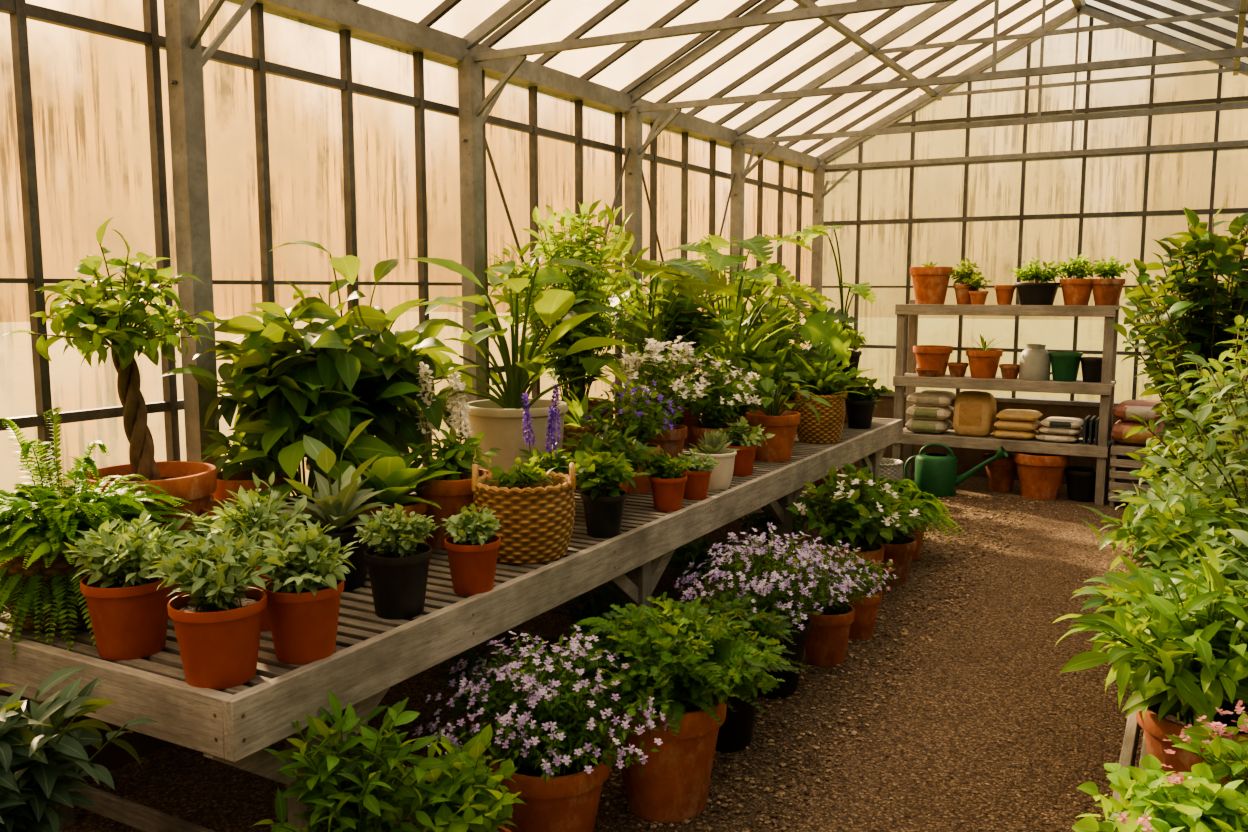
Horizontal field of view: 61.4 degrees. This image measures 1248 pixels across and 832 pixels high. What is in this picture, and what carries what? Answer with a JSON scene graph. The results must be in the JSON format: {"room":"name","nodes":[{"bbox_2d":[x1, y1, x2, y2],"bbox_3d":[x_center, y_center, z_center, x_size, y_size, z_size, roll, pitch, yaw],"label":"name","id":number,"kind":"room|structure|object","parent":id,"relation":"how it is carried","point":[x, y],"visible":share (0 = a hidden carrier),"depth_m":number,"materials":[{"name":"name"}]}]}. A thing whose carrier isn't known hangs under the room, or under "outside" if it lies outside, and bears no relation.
{"room":"greenhouse","nodes":[
{"label":"greenhouse","id":0,"kind":"room"},
{"bbox_2d":[0,690,172,782],"bbox_3d":[-1.164,0.751,5.231,0.155,0.760,12.600,4,8,29],"label":"wall","id":1,"kind":"structure","parent":0,"point":[112,756],"depth_m":3.86,"materials":[{"name":"metal"}]},
{"bbox_2d":[0,0,812,495],"bbox_3d":[-1.144,-0.722,5.043,0.001,2.210,12.600,4,8,29],"label":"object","id":2,"kind":"structure","parent":1,"relation":"in","point":[73,127],"depth_m":4.23,"materials":[{"name":"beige glass"}]},
{"bbox_2d":[0,0,826,491],"bbox_3d":[-1.122,-0.740,5.029,0.150,2.250,12.600,4,8,29],"label":"trim","id":3,"kind":"structure","parent":1,"relation":"attached to","point":[349,19],"depth_m":4.71,"materials":[{"name":"metal"}]},
{"bbox_2d":[60,467,1158,831],"bbox_3d":[0.920,1.306,4.135,4.920,0.080,12.800,4,8,29],"label":"floor","id":4,"kind":"structure","parent":0,"point":[178,781],"depth_m":4.31,"materials":[{"name":"gravel"}]},
{"bbox_2d":[0,666,159,831],"bbox_3d":[-1.512,0.993,2.328,0.792,0.974,0.785,5,9,38],"label":"leafy plant","id":5,"kind":"object","parent":4,"relation":"on","point":[39,762],"visible":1,"depth_m":2.29,"materials":[{"name":"plant"}]},
{"bbox_2d":[164,0,255,500],"bbox_3d":[0.422,-0.080,3.064,4.594,2.928,0.431,4,8,29],"label":"post","id":6,"kind":"object","parent":4,"relation":"on","point":[184,29],"visible":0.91,"depth_m":3.92,"materials":[{"name":"wood"}]},
{"bbox_2d":[249,690,452,831],"bbox_3d":[-0.660,1.068,2.668,0.454,0.743,0.498,-1,7,-6],"label":"leafy plant","id":7,"kind":"object","parent":4,"relation":"on","point":[335,804],"visible":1,"depth_m":2.61,"materials":[{"name":"plant"}]},
{"bbox_2d":[0,418,902,831],"bbox_3d":[-0.002,0.701,5.543,1.341,0.786,6.221,4,8,29],"label":"bench","id":8,"kind":"object","parent":4,"relation":"on","point":[233,726],"visible":0.51,"depth_m":3.08,"materials":[{"name":"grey wood"}]},
{"bbox_2d":[0,407,202,659],"bbox_3d":[-1.665,0.328,3.129,0.761,0.697,0.794,-6,9,-40],"label":"fern","id":9,"kind":"object","parent":8,"relation":"on","point":[39,592],"visible":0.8,"depth_m":2.97,"materials":[{"name":"green plant"}]},
{"bbox_2d":[2,217,226,535],"bbox_3d":[-1.607,-0.042,3.441,0.579,1.202,0.758,-1,7,-9],"label":"ficus tree","id":10,"kind":"object","parent":8,"relation":"on","point":[194,482],"visible":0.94,"depth_m":3.36,"materials":[{"name":"green plant"}]},
{"bbox_2d":[62,510,194,660],"bbox_3d":[-1.321,0.450,2.815,0.351,0.375,0.281,1,7,8],"label":"potted plant","id":11,"kind":"object","parent":8,"relation":"on","point":[128,614],"visible":0.93,"depth_m":2.76,"materials":[{"name":"ceramic"}]},
{"bbox_2d":[145,526,285,689],"bbox_3d":[-1.005,0.468,2.629,0.316,0.384,0.334,4,8,29],"label":"potted plant","id":12,"kind":"object","parent":8,"relation":"on","point":[217,622],"visible":1,"depth_m":2.56,"materials":[{"name":"ceramic"}]},
{"bbox_2d":[201,417,294,504],"bbox_3d":[-1.390,0.247,3.917,0.416,0.515,0.440,-1,7,-6],"label":"seedling","id":13,"kind":"object","parent":8,"relation":"on","point":[252,441],"visible":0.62,"depth_m":3.82,"materials":[{"name":"plant"}]},
{"bbox_2d":[194,471,321,630],"bbox_3d":[-1.048,0.391,3.042,0.340,0.439,0.363,4,8,29],"label":"potted plant","id":14,"kind":"object","parent":8,"relation":"on","point":[250,521],"visible":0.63,"depth_m":3.00,"materials":[{"name":"plant"}]},
{"bbox_2d":[253,521,357,664],"bbox_3d":[-0.844,0.461,2.777,0.309,0.361,0.336,4,8,29],"label":"potted plant","id":15,"kind":"object","parent":8,"relation":"on","point":[304,595],"visible":0.94,"depth_m":2.73,"materials":[{"name":"ceramic"}]},
{"bbox_2d":[226,407,397,544],"bbox_3d":[-1.156,0.239,3.824,0.613,0.552,0.627,4,8,29],"label":"potted calathea","id":16,"kind":"object","parent":8,"relation":"on","point":[290,457],"visible":0.32,"depth_m":3.71,"materials":[{"name":"plant"}]},
{"bbox_2d":[160,240,478,487],"bbox_3d":[-1.149,-0.111,4.173,1.079,1.165,1.237,6,9,40],"label":"philodendron","id":17,"kind":"object","parent":8,"relation":"on","point":[348,369],"visible":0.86,"depth_m":3.89,"materials":[{"name":"green plant"}]},
{"bbox_2d":[276,418,389,591],"bbox_3d":[-0.964,0.292,3.433,0.415,0.540,0.455,-5,8,-35],"label":"potted plant","id":18,"kind":"object","parent":8,"relation":"on","point":[338,503],"visible":0.7,"depth_m":3.41,"materials":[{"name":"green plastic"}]},
{"bbox_2d":[302,445,460,545],"bbox_3d":[-0.866,0.312,3.857,0.534,0.401,0.553,4,8,29],"label":"hosta","id":19,"kind":"object","parent":8,"relation":"on","point":[394,474],"visible":0.56,"depth_m":3.79,"materials":[{"name":"plant"}]},
{"bbox_2d":[353,503,438,619],"bbox_3d":[-0.686,0.425,3.162,0.272,0.342,0.265,0,7,1],"label":"potted plant","id":20,"kind":"object","parent":8,"relation":"on","point":[398,564],"visible":1,"depth_m":3.11,"materials":[{"name":"black plastic"}]},
{"bbox_2d":[396,362,500,548],"bbox_3d":[-0.664,0.145,4.007,0.380,0.697,0.403,4,8,29],"label":"potted flowering plant","id":21,"kind":"object","parent":8,"relation":"on","point":[452,492],"visible":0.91,"depth_m":3.96,"materials":[{"name":"plant"}]},
{"bbox_2d":[442,503,500,595],"bbox_3d":[-0.497,0.424,3.397,0.199,0.287,0.256,-1,7,-7],"label":"potted plant","id":22,"kind":"object","parent":8,"relation":"on","point":[472,547],"visible":1,"depth_m":3.35,"materials":[{"name":"ceramic"}]},
{"bbox_2d":[406,257,635,472],"bbox_3d":[-0.513,-0.168,4.853,1.095,1.117,1.240,4,8,29],"label":"potted plant","id":23,"kind":"object","parent":8,"relation":"on","point":[500,419],"visible":0.84,"depth_m":4.80,"materials":[{"name":"plant"}]},
{"bbox_2d":[472,456,575,564],"bbox_3d":[-0.367,0.330,3.860,0.381,0.364,0.382,4,8,29],"label":"wicker basket planter","id":24,"kind":"object","parent":8,"relation":"on","point":[534,508],"visible":0.87,"depth_m":3.73,"materials":[{"name":"wicker"}]},
{"bbox_2d":[518,384,582,484],"bbox_3d":[-0.321,0.164,4.334,0.328,0.581,0.278,4,8,29],"label":"potted lupin","id":25,"kind":"object","parent":8,"relation":"on","point":[554,458],"visible":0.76,"depth_m":4.34,"materials":[{"name":"plant"}]},
{"bbox_2d":[485,199,669,419],"bbox_3d":[-0.215,-0.419,5.561,0.966,1.445,0.943,3,7,21],"label":"tree","id":26,"kind":"object","parent":8,"relation":"on","point":[570,366],"visible":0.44,"depth_m":5.47,"materials":[{"name":"green plant"}]},
{"bbox_2d":[556,387,615,488],"bbox_3d":[-0.199,0.097,5.258,0.402,0.494,0.515,4,8,29],"label":"potted plant","id":27,"kind":"object","parent":8,"relation":"on","point":[571,423],"visible":0.18,"depth_m":5.15,"materials":[{"name":"plant"}]},
{"bbox_2d":[561,450,649,537],"bbox_3d":[-0.078,0.302,4.183,0.346,0.343,0.278,-4,8,-32],"label":"basil","id":28,"kind":"object","parent":8,"relation":"on","point":[603,507],"visible":0.98,"depth_m":4.12,"materials":[{"name":"green plant"}]},
{"bbox_2d":[562,424,658,503],"bbox_3d":[-0.058,0.227,4.671,0.462,0.375,0.469,4,8,29],"label":"potted mint","id":29,"kind":"object","parent":8,"relation":"on","point":[607,439],"visible":0.32,"depth_m":4.59,"materials":[{"name":"plant"}]},
{"bbox_2d":[578,377,684,493],"bbox_3d":[0.027,0.087,5.089,0.518,0.552,0.524,2,7,17],"label":"viola","id":30,"kind":"object","parent":8,"relation":"on","point":[643,485],"visible":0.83,"depth_m":5.03,"materials":[{"name":"plant"}]},
{"bbox_2d":[541,230,737,429],"bbox_3d":[0.135,-0.430,6.218,1.083,1.310,1.305,-3,7,-21],"label":"leafy plant","id":31,"kind":"object","parent":8,"relation":"on","point":[685,284],"visible":0.32,"depth_m":6.14,"materials":[{"name":"plant"}]},
{"bbox_2d":[601,336,713,470],"bbox_3d":[0.181,-0.052,5.472,0.504,0.739,0.551,-4,8,-30],"label":"potted flowers","id":32,"kind":"object","parent":8,"relation":"on","point":[672,444],"visible":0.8,"depth_m":5.39,"materials":[{"name":"plant"}]},
{"bbox_2d":[586,323,745,424],"bbox_3d":[0.242,-0.131,5.959,1.021,0.778,0.890,4,8,29],"label":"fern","id":33,"kind":"object","parent":8,"relation":"on","point":[657,333],"visible":0.18,"depth_m":5.94,"materials":[{"name":"green plant"}]},
{"bbox_2d":[637,447,700,511],"bbox_3d":[0.190,0.275,4.673,0.256,0.279,0.258,4,8,29],"label":"parsley","id":34,"kind":"object","parent":8,"relation":"on","point":[667,484],"visible":1,"depth_m":4.63,"materials":[{"name":"ceramic"}]},
{"bbox_2d":[623,278,747,445],"bbox_3d":[0.288,-0.370,6.597,0.697,1.101,0.754,6,9,43],"label":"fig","id":35,"kind":"object","parent":8,"relation":"on","point":[687,421],"visible":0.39,"depth_m":6.54,"materials":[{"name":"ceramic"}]},
{"bbox_2d":[676,448,719,499],"bbox_3d":[0.335,0.264,4.914,0.177,0.244,0.233,-5,8,-36],"label":"potted marjoram","id":36,"kind":"object","parent":8,"relation":"on","point":[698,478],"visible":0.8,"depth_m":4.87,"materials":[{"name":"ceramic"}]},
{"bbox_2d":[661,360,767,446],"bbox_3d":[0.492,-0.013,5.803,0.516,0.582,0.595,-4,8,-27],"label":"verbena","id":37,"kind":"object","parent":8,"relation":"on","point":[706,405],"visible":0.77,"depth_m":5.75,"materials":[{"name":"plant"}]},
{"bbox_2d":[689,429,739,489],"bbox_3d":[0.444,0.209,5.194,0.231,0.286,0.240,4,8,29],"label":"potted echeveria","id":38,"kind":"object","parent":8,"relation":"on","point":[713,444],"visible":0.8,"depth_m":5.13,"materials":[{"name":"white ceramic"}]},
{"bbox_2d":[635,233,850,414],"bbox_3d":[0.740,-0.552,7.051,1.446,1.354,1.383,4,8,29],"label":"potted palm","id":39,"kind":"object","parent":8,"relation":"on","point":[812,327],"visible":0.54,"depth_m":6.87,"materials":[{"name":"plant"}]},
{"bbox_2d":[713,416,774,475],"bbox_3d":[0.632,0.149,5.567,0.302,0.316,0.250,4,8,29],"label":"potted coleus","id":40,"kind":"object","parent":8,"relation":"on","point":[747,443],"visible":0.94,"depth_m":5.51,"materials":[{"name":"plant"}]},
{"bbox_2d":[715,338,810,431],"bbox_3d":[0.874,-0.169,6.751,0.664,0.666,0.700,4,8,29],"label":"pothos","id":41,"kind":"object","parent":8,"relation":"on","point":[750,359],"visible":0.3,"depth_m":6.72,"materials":[{"name":"plant"}]},
{"bbox_2d":[727,372,830,461],"bbox_3d":[0.873,-0.007,6.042,0.591,0.514,0.669,0,7,1],"label":"peace lily","id":42,"kind":"object","parent":8,"relation":"on","point":[783,423],"visible":0.95,"depth_m":5.93,"materials":[{"name":"ceramic"}]},
{"bbox_2d":[703,268,862,405],"bbox_3d":[1.019,-0.492,7.511,1.284,1.126,1.367,4,8,29],"label":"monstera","id":43,"kind":"object","parent":8,"relation":"on","point":[757,288],"visible":0.23,"depth_m":7.39,"materials":[{"name":"plant"}]},
{"bbox_2d":[771,225,875,422],"bbox_3d":[1.520,-0.698,7.842,0.779,1.455,0.651,4,8,29],"label":"banana plant","id":44,"kind":"object","parent":8,"relation":"on","point":[808,234],"visible":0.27,"depth_m":7.74,"materials":[{"name":"green plant"}]},
{"bbox_2d":[775,343,872,443],"bbox_3d":[1.272,-0.151,6.758,0.688,0.628,0.620,4,8,29],"label":"wicker basket planter","id":45,"kind":"object","parent":8,"relation":"on","point":[809,430],"visible":0.8,"depth_m":6.67,"materials":[{"name":"wicker"}]},
{"bbox_2d":[839,376,894,428],"bbox_3d":[1.705,-0.097,7.441,0.439,0.357,0.370,4,8,29],"label":"ivy","id":46,"kind":"object","parent":8,"relation":"on","point":[859,407],"visible":0.79,"depth_m":7.37,"materials":[{"name":"black plastic"}]},
{"bbox_2d":[383,724,526,831],"bbox_3d":[-0.443,1.136,2.821,0.424,0.572,0.406,4,8,29],"label":"leafy plant","id":47,"kind":"object","parent":4,"relation":"on","point":[471,809],"visible":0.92,"depth_m":2.76,"materials":[{"name":"plant"}]},
{"bbox_2d":[434,637,575,764],"bbox_3d":[-0.456,1.051,4.005,0.532,0.458,0.539,-1,7,-12],"label":"shrub","id":48,"kind":"object","parent":4,"relation":"on","point":[471,664],"visible":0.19,"depth_m":3.89,"materials":[{"name":"green plant"}]},
{"bbox_2d":[458,55,559,445],"bbox_3d":[1.379,-0.286,4.777,4.594,2.928,0.917,4,8,29],"label":"post","id":49,"kind":"object","parent":4,"relation":"on","point":[471,106],"visible":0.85,"depth_m":5.40,"materials":[{"name":"wood"}]},
{"bbox_2d":[413,625,675,831],"bbox_3d":[-0.220,1.017,3.320,0.785,0.688,0.802,3,7,22],"label":"potted flowers","id":50,"kind":"object","parent":4,"relation":"on","point":[563,767],"visible":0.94,"depth_m":3.19,"materials":[{"name":"plant"}]},
{"bbox_2d":[552,584,672,669],"bbox_3d":[-0.030,0.974,4.757,0.538,0.432,0.650,4,8,29],"label":"shrub","id":51,"kind":"object","parent":4,"relation":"on","point":[593,604],"visible":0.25,"depth_m":4.73,"materials":[{"name":"green plant"}]},
{"bbox_2d":[600,108,681,392],"bbox_3d":[2.035,-0.427,5.952,4.594,2.928,1.710,4,8,29],"label":"post","id":52,"kind":"object","parent":4,"relation":"on","point":[635,151],"visible":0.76,"depth_m":6.88,"materials":[{"name":"wood"}]},
{"bbox_2d":[542,592,804,822],"bbox_3d":[0.122,0.977,3.547,0.828,0.713,0.887,7,10,44],"label":"potted plant","id":53,"kind":"object","parent":4,"relation":"on","point":[689,672],"visible":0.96,"depth_m":3.43,"materials":[{"name":"green plant"}]},
{"bbox_2d":[667,536,748,604],"bbox_3d":[0.426,0.859,5.731,0.494,0.428,0.520,-1,7,-7],"label":"shrub","id":54,"kind":"object","parent":4,"relation":"on","point":[695,551],"visible":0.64,"depth_m":5.63,"materials":[{"name":"green plant"}]},
{"bbox_2d":[701,141,779,311],"bbox_3d":[2.766,-0.584,7.261,4.594,2.928,1.225,4,8,29],"label":"post","id":55,"kind":"object","parent":4,"relation":"on","point":[739,172],"visible":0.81,"depth_m":8.39,"materials":[{"name":"wood"}]},
{"bbox_2d":[678,593,810,752],"bbox_3d":[0.378,0.982,4.088,0.655,0.574,0.672,-3,7,-24],"label":"potted chervil","id":56,"kind":"object","parent":4,"relation":"on","point":[735,734],"visible":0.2,"depth_m":3.99,"materials":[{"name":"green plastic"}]},
{"bbox_2d":[674,522,862,698],"bbox_3d":[0.632,0.841,4.596,0.815,0.735,0.774,1,7,9],"label":"potted flowering plant","id":57,"kind":"object","parent":4,"relation":"on","point":[775,593],"visible":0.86,"depth_m":4.51,"materials":[{"name":"purple plant"}]},
{"bbox_2d":[403,494,1151,831],"bbox_3d":[1.468,1.121,5.300,2.221,0.031,8.022,4,8,29],"label":"pebbles","id":58,"kind":"object","parent":4,"relation":"on","point":[781,798],"visible":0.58,"depth_m":4.54,"materials":[{"name":"gravel"}]},
{"bbox_2d":[810,167,853,344],"bbox_3d":[3.928,-0.834,9.342,4.594,2.928,0.431,4,8,29],"label":"post","id":59,"kind":"object","parent":4,"relation":"on","point":[819,190],"visible":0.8,"depth_m":10.15,"materials":[{"name":"wood"}]},
{"bbox_2d":[777,540,895,666],"bbox_3d":[0.967,0.877,4.945,0.527,0.579,0.542,6,9,39],"label":"potted flowers","id":60,"kind":"object","parent":4,"relation":"on","point":[826,642],"visible":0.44,"depth_m":4.90,"materials":[{"name":"plant"}]},
{"bbox_2d":[783,463,924,572],"bbox_3d":[1.274,0.665,5.814,0.747,0.792,0.765,-3,8,-25],"label":"flowering plant","id":61,"kind":"object","parent":4,"relation":"on","point":[861,517],"visible":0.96,"depth_m":5.75,"materials":[{"name":"plant"}]},
{"bbox_2d":[822,547,898,639],"bbox_3d":[1.169,0.890,5.346,0.437,0.457,0.433,4,8,29],"label":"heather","id":62,"kind":"object","parent":4,"relation":"on","point":[862,628],"visible":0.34,"depth_m":5.27,"materials":[{"name":"plant"}]},
{"bbox_2d":[870,485,946,584],"bbox_3d":[1.621,0.711,6.289,0.628,0.588,0.539,1,7,7],"label":"potted campanula","id":63,"kind":"object","parent":4,"relation":"on","point":[900,549],"visible":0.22,"depth_m":6.24,"materials":[{"name":"plant"}]},
{"bbox_2d":[892,489,968,560],"bbox_3d":[1.830,0.713,6.894,0.766,0.441,0.736,5,8,36],"label":"fern","id":64,"kind":"object","parent":4,"relation":"on","point":[934,507],"visible":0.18,"depth_m":6.80,"materials":[{"name":"green plant"}]},
{"bbox_2d":[904,443,1007,497],"bbox_3d":[2.830,0.454,8.977,0.867,0.458,0.350,4,8,29],"label":"watering can","id":65,"kind":"object","parent":4,"relation":"on","point":[935,473],"visible":0.94,"depth_m":8.91,"materials":[{"name":"plastic"}]},
{"bbox_2d":[983,453,1016,490],"bbox_3d":[3.325,0.499,9.259,0.306,0.300,0.306,4,8,29],"label":"terracotta pot","id":66,"kind":"object","parent":4,"relation":"on","point":[1001,472],"visible":0.73,"depth_m":9.16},
{"bbox_2d":[892,300,1120,504],"bbox_3d":[3.277,-0.168,9.112,1.760,1.660,0.522,4,8,29],"label":"shelving unit","id":67,"kind":"object","parent":4,"relation":"on","point":[911,380],"visible":0.84,"depth_m":8.87,"materials":[{"name":"brown wood"}]},
{"bbox_2d":[905,390,955,433],"bbox_3d":[2.759,-0.039,9.418,0.410,0.372,0.425,4,8,29],"label":"sacks","id":68,"kind":"object","parent":67,"relation":"on","point":[930,409],"visible":0.96,"depth_m":9.27,"materials":[{"name":"fabric"}]},
{"bbox_2d":[910,262,952,304],"bbox_3d":[2.717,-1.177,9.305,0.367,0.377,0.367,4,8,29],"label":"terracotta pot","id":69,"kind":"object","parent":67,"relation":"on","point":[930,283],"visible":0.88,"depth_m":9.19,"materials":[{"name":"ceramic"}]},
{"bbox_2d":[913,345,952,375],"bbox_3d":[2.763,-0.495,9.407,0.347,0.260,0.347,4,8,29],"label":"terracotta pot","id":70,"kind":"object","parent":67,"relation":"on","point":[929,357],"visible":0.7,"depth_m":9.29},
{"bbox_2d":[953,391,996,436],"bbox_3d":[3.084,-0.027,9.237,0.336,0.390,0.354,4,8,29],"label":"burlap sack","id":71,"kind":"object","parent":67,"relation":"on","point":[974,411],"visible":0.99,"depth_m":9.11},
{"bbox_2d":[964,335,1002,377],"bbox_3d":[3.131,-0.529,9.142,0.322,0.390,0.313,-2,7,-15],"label":"aloe","id":72,"kind":"object","parent":67,"relation":"on","point":[983,363],"visible":1,"depth_m":9.06,"materials":[{"name":"ceramic"}]},
{"bbox_2d":[993,409,1042,438],"bbox_3d":[3.401,0.070,9.071,0.374,0.238,0.400,4,8,29],"label":"sacks","id":73,"kind":"object","parent":67,"relation":"on","point":[1013,423],"visible":1,"depth_m":8.93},
{"bbox_2d":[1019,344,1051,380],"bbox_3d":[3.505,-0.461,8.951,0.250,0.300,0.250,-2,7,-18],"label":"jug","id":74,"kind":"object","parent":67,"relation":"on","point":[1035,360],"visible":1,"depth_m":8.86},
{"bbox_2d":[1008,257,1067,304],"bbox_3d":[3.515,-1.143,8.903,0.474,0.407,0.429,4,8,29],"label":"potted plant","id":75,"kind":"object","parent":67,"relation":"on","point":[1029,293],"depth_m":8.78,"materials":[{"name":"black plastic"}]},
{"bbox_2d":[1036,417,1083,441],"bbox_3d":[3.703,0.113,8.909,0.355,0.191,0.400,4,8,29],"label":"sacks","id":76,"kind":"object","parent":67,"relation":"on","point":[1055,429],"visible":1,"depth_m":8.77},
{"bbox_2d":[1057,254,1100,304],"bbox_3d":[3.764,-1.132,8.713,0.378,0.430,0.323,5,8,34],"label":"potted succulent","id":77,"kind":"object","parent":67,"relation":"on","point":[1075,291],"visible":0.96,"depth_m":8.66,"materials":[{"name":"ceramic"}]},
{"bbox_2d":[1090,256,1130,305],"bbox_3d":[3.983,-1.111,8.620,0.329,0.410,0.299,-1,7,-10],"label":"potted succulent","id":78,"kind":"object","parent":67,"relation":"on","point":[1107,291],"visible":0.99,"depth_m":8.55,"materials":[{"name":"ceramic"}]},
{"bbox_2d":[1014,452,1069,499],"bbox_3d":[3.544,0.499,8.929,0.449,0.380,0.449,4,8,29],"label":"terracotta pot","id":79,"kind":"object","parent":4,"relation":"on","point":[1040,475],"visible":0.83,"depth_m":8.79,"materials":[{"name":"ceramic"}]},
{"bbox_2d":[1064,466,1095,501],"bbox_3d":[3.847,0.574,8.804,0.303,0.260,0.303,4,8,29],"label":"plastic pot","id":80,"kind":"object","parent":4,"relation":"on","point":[1080,480],"visible":0.84,"depth_m":8.71,"materials":[{"name":"plastic"}]},
{"bbox_2d":[1108,691,1147,822],"bbox_3d":[2.670,1.076,3.994,1.270,0.410,5.900,4,8,29],"label":"bench","id":81,"kind":"object","parent":4,"relation":"on","point":[1132,731],"visible":0.02,"depth_m":3.12,"materials":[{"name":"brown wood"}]},
{"bbox_2d":[1053,533,1247,784],"bbox_3d":[1.512,0.661,2.763,0.736,0.728,0.716,4,8,29],"label":"plant","id":82,"kind":"object","parent":81,"relation":"on","point":[1187,673],"visible":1,"depth_m":2.69,"materials":[{"name":"green plant"}]},
{"bbox_2d":[1071,754,1247,831],"bbox_3d":[1.191,0.920,2.235,0.441,0.340,0.475,4,8,29],"label":"leafy plant","id":83,"kind":"object","parent":81,"relation":"on","point":[1213,805],"visible":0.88,"depth_m":2.21,"materials":[{"name":"plant"}]},
{"bbox_2d":[1072,539,1247,650],"bbox_3d":[1.776,0.681,3.260,0.731,0.570,0.639,-1,7,-11],"label":"potted dieffenbachia","id":84,"kind":"object","parent":81,"relation":"on","point":[1119,580],"visible":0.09,"depth_m":3.28,"materials":[{"name":"plant"}]},
{"bbox_2d":[1114,812,1211,831],"bbox_3d":[1.007,0.938,1.882,0.464,0.389,0.521,5,9,38],"label":"geranium","id":85,"kind":"object","parent":81,"relation":"on","point":[1123,823],"visible":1,"depth_m":2.01,"materials":[{"name":"plant"}]},
{"bbox_2d":[1080,474,1247,592],"bbox_3d":[2.058,0.560,3.769,0.668,0.688,0.778,-1,7,-8],"label":"leafy plant","id":86,"kind":"object","parent":81,"relation":"on","point":[1154,531],"visible":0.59,"depth_m":3.70,"materials":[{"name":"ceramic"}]},
{"bbox_2d":[1108,234,1243,500],"bbox_3d":[3.322,-0.229,6.172,0.752,1.682,0.820,-5,8,-34],"label":"tree","id":87,"kind":"object","parent":81,"relation":"on","point":[1121,329],"visible":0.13,"depth_m":6.17,"materials":[{"name":"green plant"}]},
{"bbox_2d":[1110,458,1247,543],"bbox_3d":[2.394,0.497,4.339,0.735,0.677,0.746,1,7,11],"label":"potted pittosporum","id":88,"kind":"object","parent":81,"relation":"on","point":[1175,463],"visible":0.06,"depth_m":4.37,"materials":[{"name":"plant"}]},
{"bbox_2d":[1118,204,1247,448],"bbox_3d":[2.981,-0.204,5.306,0.888,1.840,0.807,6,9,43],"label":"leafy shrub","id":89,"kind":"object","parent":81,"relation":"on","point":[1195,302],"visible":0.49,"depth_m":5.24,"materials":[{"name":"green plant"}]},
{"bbox_2d":[1125,315,1247,510],"bbox_3d":[2.656,0.158,4.661,0.832,1.274,0.780,-3,8,-25],"label":"leafy shrub","id":90,"kind":"object","parent":81,"relation":"on","point":[1189,428],"visible":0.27,"depth_m":4.58,"materials":[{"name":"plant"}]},
{"bbox_2d":[1146,336,1247,559],"bbox_3d":[2.380,0.263,3.866,0.816,1.256,0.788,0,7,-3],"label":"leafy shrub","id":91,"kind":"object","parent":81,"relation":"on","point":[1240,460],"visible":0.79,"depth_m":3.88,"materials":[{"name":"plant"}]},
{"bbox_2d":[1161,700,1247,815],"bbox_3d":[1.404,0.848,2.233,0.475,0.483,0.464,-2,7,-19],"label":"verbena","id":92,"kind":"object","parent":81,"relation":"on","point":[1229,757],"visible":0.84,"depth_m":2.30,"materials":[{"name":"plant"}]},
{"bbox_2d":[1108,441,1162,506],"bbox_3d":[4.205,0.479,8.592,0.396,0.500,0.436,4,8,29],"label":"crate","id":93,"kind":"object","parent":4,"relation":"on","point":[1119,460],"visible":0.48,"depth_m":8.46,"materials":[{"name":"brown wood"}]},
{"bbox_2d":[1110,400,1164,445],"bbox_3d":[4.198,0.053,8.544,0.423,0.356,0.445,4,8,29],"label":"sacks","id":94,"kind":"object","parent":93,"relation":"on","point":[1123,411],"visible":0.72,"depth_m":8.40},
{"bbox_2d":[455,0,955,63],"bbox_3d":[1.187,-2.289,4.187,4.707,1.247,0.035,4,8,29],"label":"roof truss","id":95,"kind":"object","parent":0,"point":[511,8],"depth_m":4.81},
{"bbox_2d":[357,0,1247,156],"bbox_3d":[0.920,-2.318,3.699,4.920,1.220,12.600,4,8,29],"label":"ceiling","id":96,"kind":"structure","parent":0,"point":[578,62],"depth_m":7.39,"materials":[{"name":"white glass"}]},
{"bbox_2d":[622,0,1247,113],"bbox_3d":[2.035,-2.472,5.707,4.707,1.247,0.035,4,8,29],"label":"roof truss","id":97,"kind":"object","parent":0,"point":[766,6],"depth_m":6.06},
{"bbox_2d":[734,0,1247,144],"bbox_3d":[2.883,-2.654,7.226,4.707,1.247,0.035,4,8,29],"label":"roof truss","id":98,"kind":"object","parent":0,"point":[936,8],"depth_m":7.48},
{"bbox_2d":[854,393,1172,484],"bbox_3d":[3.979,0.231,9.564,4.620,0.760,0.180,4,8,29],"label":"wall","id":99,"kind":"structure","parent":0,"point":[968,458],"depth_m":9.70,"materials":[{"name":"wood"}]},
{"bbox_2d":[821,14,1247,400],"bbox_3d":[3.963,-1.851,9.285,4.752,3.441,0.060,4,8,29],"label":"trim","id":100,"kind":"structure","parent":99,"relation":"attached to","point":[1218,100],"depth_m":9.41,"materials":[{"name":"metal"}]},
{"bbox_2d":[822,22,1247,402],"bbox_3d":[3.974,-1.838,9.306,4.720,3.410,0.001,4,8,29],"label":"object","id":101,"kind":"structure","parent":99,"relation":"in","point":[1108,176],"depth_m":9.41,"materials":[{"name":"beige glass"}]},
{"bbox_2d":[793,0,1247,100],"bbox_3d":[0.920,-2.558,3.670,2.420,0.715,12.600,4,8,29],"label":"roof","id":102,"kind":"structure","parent":0,"point":[832,22],"depth_m":7.49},
{"bbox_2d":[351,0,1247,153],"bbox_3d":[0.920,-2.288,3.703,4.838,1.256,12.530,4,8,29],"label":"trim","id":103,"kind":"structure","parent":102,"relation":"attached to","point":[445,6],"depth_m":7.54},
{"bbox_2d":[816,5,1247,169],"bbox_3d":[3.853,-2.863,8.963,4.707,1.247,0.035,4,8,29],"label":"roof truss","id":104,"kind":"object","parent":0,"point":[1184,46],"depth_m":9.00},
{"label":"outside","id":105,"kind":"structure","parent":0,"visible":0},
{"bbox_2d":[0,312,1160,492],"bbox_3d":[7.272,0.262,13.245,120.000,0.001,110.000,4,8,29],"label":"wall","id":106,"kind":"structure","parent":105,"point":[1056,334],"depth_m":27.55,"materials":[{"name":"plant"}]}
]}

